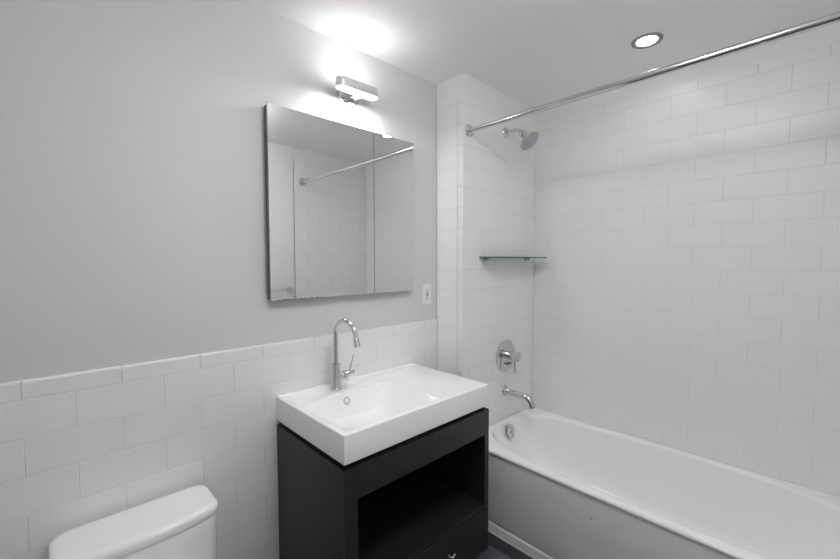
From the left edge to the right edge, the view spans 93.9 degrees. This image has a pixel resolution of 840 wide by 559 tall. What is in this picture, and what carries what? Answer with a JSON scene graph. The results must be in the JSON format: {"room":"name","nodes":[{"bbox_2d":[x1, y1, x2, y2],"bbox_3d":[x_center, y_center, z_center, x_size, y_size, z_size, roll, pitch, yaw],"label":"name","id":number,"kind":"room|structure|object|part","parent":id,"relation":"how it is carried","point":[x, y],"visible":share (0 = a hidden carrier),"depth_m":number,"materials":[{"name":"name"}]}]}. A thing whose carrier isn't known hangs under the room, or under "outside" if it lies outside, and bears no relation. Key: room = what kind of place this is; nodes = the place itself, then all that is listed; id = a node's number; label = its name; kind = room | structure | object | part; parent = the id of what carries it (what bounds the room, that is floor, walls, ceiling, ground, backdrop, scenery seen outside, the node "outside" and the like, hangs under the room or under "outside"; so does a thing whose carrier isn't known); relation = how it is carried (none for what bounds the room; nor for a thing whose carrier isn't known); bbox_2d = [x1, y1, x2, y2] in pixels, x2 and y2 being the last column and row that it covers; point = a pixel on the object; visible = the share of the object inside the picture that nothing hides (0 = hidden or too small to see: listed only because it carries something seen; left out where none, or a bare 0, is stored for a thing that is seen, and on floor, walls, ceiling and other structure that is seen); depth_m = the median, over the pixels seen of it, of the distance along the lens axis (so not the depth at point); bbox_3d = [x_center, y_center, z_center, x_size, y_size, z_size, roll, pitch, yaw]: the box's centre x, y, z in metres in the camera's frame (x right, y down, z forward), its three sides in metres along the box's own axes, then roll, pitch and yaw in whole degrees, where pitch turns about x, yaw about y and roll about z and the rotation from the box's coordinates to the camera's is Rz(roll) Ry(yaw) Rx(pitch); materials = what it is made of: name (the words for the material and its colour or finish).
{"room":"bathroom","nodes":[
{"label":"bathroom","id":0,"kind":"room"},
{"bbox_2d":[0,0,436,558],"bbox_3d":[-0.880,0.179,1.460,2.632,2.531,0.110,-3,4,-44],"label":"wall","id":1,"kind":"structure","parent":0,"point":[146,355],"depth_m":1.36,"materials":[{"name":"white paint"}]},
{"bbox_2d":[264,102,413,300],"bbox_3d":[-0.335,-0.324,1.867,0.795,0.795,0.042,-3,4,-44],"label":"medicine cabinet","id":2,"kind":"object","parent":1,"relation":"attached to","point":[340,203],"visible":1,"depth_m":1.78,"materials":[{"name":"grey metal"}]},
{"bbox_3d":[-0.132,-0.332,2.038,0.266,0.794,0.005,-3,4,-44],"label":"mirror door","id":3,"kind":"part","parent":2,"relation":"part of","materials":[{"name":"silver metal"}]},
{"bbox_2d":[336,75,377,108],"bbox_3d":[-0.309,-0.869,1.808,0.218,0.114,0.130,-3,4,-44],"label":"vanity light","id":4,"kind":"object","parent":1,"relation":"attached to","point":[349,90],"visible":1,"depth_m":1.79,"materials":[{"name":"silver metal"}]},
{"bbox_3d":[-0.339,-0.871,1.857,0.114,0.114,0.016,-3,4,-44],"label":"plate","id":5,"kind":"part","parent":4,"relation":"part of","materials":[{"name":"silver metal"}]},
{"bbox_3d":[-0.311,-0.861,1.829,0.038,0.042,0.067,-3,4,-44],"label":"mounting arm","id":6,"kind":"part","parent":4,"relation":"part of","materials":[{"name":"silver metal"}]},
{"bbox_2d":[337,85,376,99],"bbox_3d":[-0.283,-0.847,1.782,0.210,0.004,0.048,-3,4,-44],"label":"diffuser","id":7,"kind":"object","parent":4,"relation":"attached to","point":[357,92],"depth_m":1.78,"materials":[{"name":"white glass"}]},
{"bbox_2d":[422,284,430,304],"bbox_3d":[0.040,0.087,2.268,0.072,0.118,0.009,-3,4,-44],"label":"electrical outlet","id":8,"kind":"object","parent":1,"relation":"attached to","point":[426,288],"visible":1,"depth_m":2.26,"materials":[{"name":"white plastic"}]},
{"bbox_2d":[425,289,428,300],"bbox_3d":[0.042,0.087,2.267,0.033,0.068,0.004,-3,4,-44],"label":"receptacle","id":9,"kind":"object","parent":8,"relation":"attached to","point":[426,290],"depth_m":2.26,"materials":[{"name":"grey plastic"}]},
{"bbox_2d":[437,73,534,425],"bbox_3d":[0.440,0.124,2.587,0.855,2.531,0.305,-3,4,-44],"label":"wall pier","id":10,"kind":"object","parent":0,"point":[486,181],"visible":0.72,"depth_m":2.31,"materials":[{"name":"white tile"}]},
{"bbox_3d":[0.229,0.161,2.203,0.018,2.372,0.038,-3,4,-44],"label":"corner trim","id":11,"kind":"part","parent":10,"relation":"part of","materials":[{"name":"white tile"}]},
{"bbox_2d":[496,340,520,373],"bbox_3d":[0.577,0.487,2.456,0.206,0.206,0.097,-3,4,-44],"label":"shower valve","id":12,"kind":"object","parent":10,"relation":"attached to","point":[506,355],"visible":1,"depth_m":2.45,"materials":[{"name":"silver metal"}]},
{"bbox_3d":[0.579,0.477,2.453,0.060,0.060,0.089,-3,4,-44],"label":"handle","id":13,"kind":"part","parent":12,"relation":"part of","materials":[{"name":"silver metal"}]},
{"bbox_2d":[479,257,546,260],"bbox_3d":[0.585,-0.127,2.417,0.553,0.024,0.124,-3,4,-44],"label":"glass shelf","id":14,"kind":"object","parent":10,"relation":"attached to","point":[485,258],"visible":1,"depth_m":2.30,"materials":[{"name":"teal"}]},
{"bbox_3d":[0.585,-0.135,2.416,0.553,0.008,0.122,-3,4,-44],"label":"glass pane","id":15,"kind":"part","parent":14,"relation":"part of","materials":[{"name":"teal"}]},
{"bbox_2d":[502,385,534,408],"bbox_3d":[0.614,0.725,2.423,0.068,0.098,0.212,-3,4,-44],"label":"tub spout","id":16,"kind":"object","parent":10,"relation":"attached to","point":[506,390],"visible":1,"depth_m":2.41,"materials":[{"name":"silver metal"}]},
{"bbox_2d":[502,127,538,149],"bbox_3d":[0.603,-0.851,2.340,0.129,0.163,0.213,-3,4,-44],"label":"shower fixture","id":17,"kind":"object","parent":10,"relation":"attached to","point":[529,139],"visible":1,"depth_m":2.31,"materials":[{"name":"silver metal"}]},
{"bbox_3d":[0.570,-0.887,2.367,0.021,0.049,0.118,-3,4,-44],"label":"shower arm","id":18,"kind":"part","parent":17,"relation":"part of","materials":[{"name":"silver metal"}]},
{"bbox_2d":[476,529,536,558],"bbox_3d":[0.091,1.440,1.117,3.477,0.080,2.010,-3,4,-44],"label":"floor","id":19,"kind":"structure","parent":0,"point":[497,548],"depth_m":1.96,"materials":[{"name":"tile"}]},
{"bbox_2d":[48,485,217,558],"bbox_3d":[-0.716,1.082,1.079,0.424,0.642,0.681,-3,4,-44],"label":"toilet","id":20,"kind":"object","parent":19,"relation":"on","point":[182,524],"visible":1,"depth_m":1.22,"materials":[{"name":"white ceramic"}]},
{"bbox_3d":[-0.880,0.943,1.244,0.414,0.306,0.205,-3,4,-44],"label":"tank","id":21,"kind":"part","parent":20,"relation":"part of","materials":[{"name":"white ceramic"}]},
{"bbox_2d":[277,407,488,558],"bbox_3d":[-0.132,0.984,1.757,0.794,0.774,0.544,-3,4,-44],"label":"vanity cabinet","id":22,"kind":"object","parent":19,"relation":"on","point":[424,495],"visible":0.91,"depth_m":1.62,"materials":[{"name":"black wood"}]},
{"bbox_3d":[-0.427,0.960,1.506,0.020,0.675,0.497,-3,4,-44],"label":"panel","id":23,"kind":"part","parent":22,"relation":"part of","materials":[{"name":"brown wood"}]},
{"bbox_2d":[277,363,487,465],"bbox_3d":[-0.144,0.542,1.745,0.786,0.108,0.518,-3,4,-44],"label":"sink","id":24,"kind":"object","parent":22,"relation":"in","point":[374,412],"visible":1,"depth_m":1.66,"materials":[{"name":"white ceramic"}]},
{"bbox_2d":[330,318,360,390],"bbox_3d":[-0.300,0.330,1.728,0.126,0.324,0.197,-3,4,-44],"label":"faucet","id":25,"kind":"object","parent":24,"relation":"on","point":[336,376],"visible":1,"depth_m":1.74,"materials":[{"name":"silver metal"}]},
{"bbox_3d":[-0.323,0.275,1.701,0.169,0.213,0.020,2,4,43],"label":"spout","id":26,"kind":"part","parent":25,"relation":"part of","materials":[{"name":"silver metal"}]},
{"bbox_3d":[0.030,0.956,1.586,0.794,0.675,0.019,-3,4,-44],"label":"frame","id":27,"kind":"part","parent":22,"relation":"part of","materials":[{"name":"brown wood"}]},
{"bbox_3d":[0.039,1.188,1.605,0.704,0.203,0.019,-3,4,-44],"label":"drawer","id":28,"kind":"part","parent":22,"relation":"part of","materials":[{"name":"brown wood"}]},
{"bbox_3d":[0.129,1.178,1.658,0.043,0.043,0.028,-3,4,-44],"label":"knob","id":29,"kind":"part","parent":22,"relation":"part of","materials":[{"name":"silver metal"}]},
{"bbox_3d":[0.131,0.934,2.039,0.020,0.675,0.497,-3,4,-44],"label":"panel","id":30,"kind":"part","parent":22,"relation":"part of","materials":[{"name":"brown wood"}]},
{"bbox_2d":[488,407,839,558],"bbox_3d":[1.069,1.138,1.906,0.752,0.446,1.615,-3,4,-44],"label":"bathtub","id":31,"kind":"object","parent":19,"relation":"on","point":[560,486],"visible":0.96,"depth_m":1.91,"materials":[{"name":"white ceramic"}]},
{"bbox_3d":[0.567,0.952,2.454,0.082,0.080,0.029,-3,4,-44],"label":"overflow plate","id":32,"kind":"part","parent":31,"relation":"part of","materials":[{"name":"silver metal"}]},
{"bbox_2d":[247,0,839,107],"bbox_3d":[0.086,-1.118,0.997,3.477,0.100,2.010,-3,4,-44],"label":"ceiling","id":33,"kind":"structure","parent":0,"point":[535,53],"depth_m":1.74,"materials":[{"name":"white paint"}]},
{"bbox_2d":[631,32,662,48],"bbox_3d":[1.053,-1.105,1.819,0.130,0.007,0.130,-3,4,-44],"label":"recessed light","id":34,"kind":"object","parent":33,"relation":"in","point":[647,40],"visible":1,"depth_m":1.81,"materials":[{"name":"grey"}]},
{"bbox_2d":[532,22,839,496],"bbox_3d":[1.414,0.143,2.128,0.120,2.531,1.726,-3,4,-44],"label":"wall","id":35,"kind":"structure","parent":0,"point":[686,290],"depth_m":1.99,"materials":[{"name":"white tile"}]},
{"bbox_3d":[0.755,0.227,0.362,3.477,2.531,0.120,-3,4,-44],"label":"wall","id":36,"kind":"structure","parent":0,"visible":0},
{"bbox_2d":[465,11,839,136],"bbox_3d":[0.829,-0.797,1.589,0.068,0.068,1.615,-3,4,-44],"label":"shower rod","id":37,"kind":"object","parent":36,"relation":"attached to","point":[832,18],"visible":1,"depth_m":1.45,"materials":[{"name":"silver metal"}]}
]}

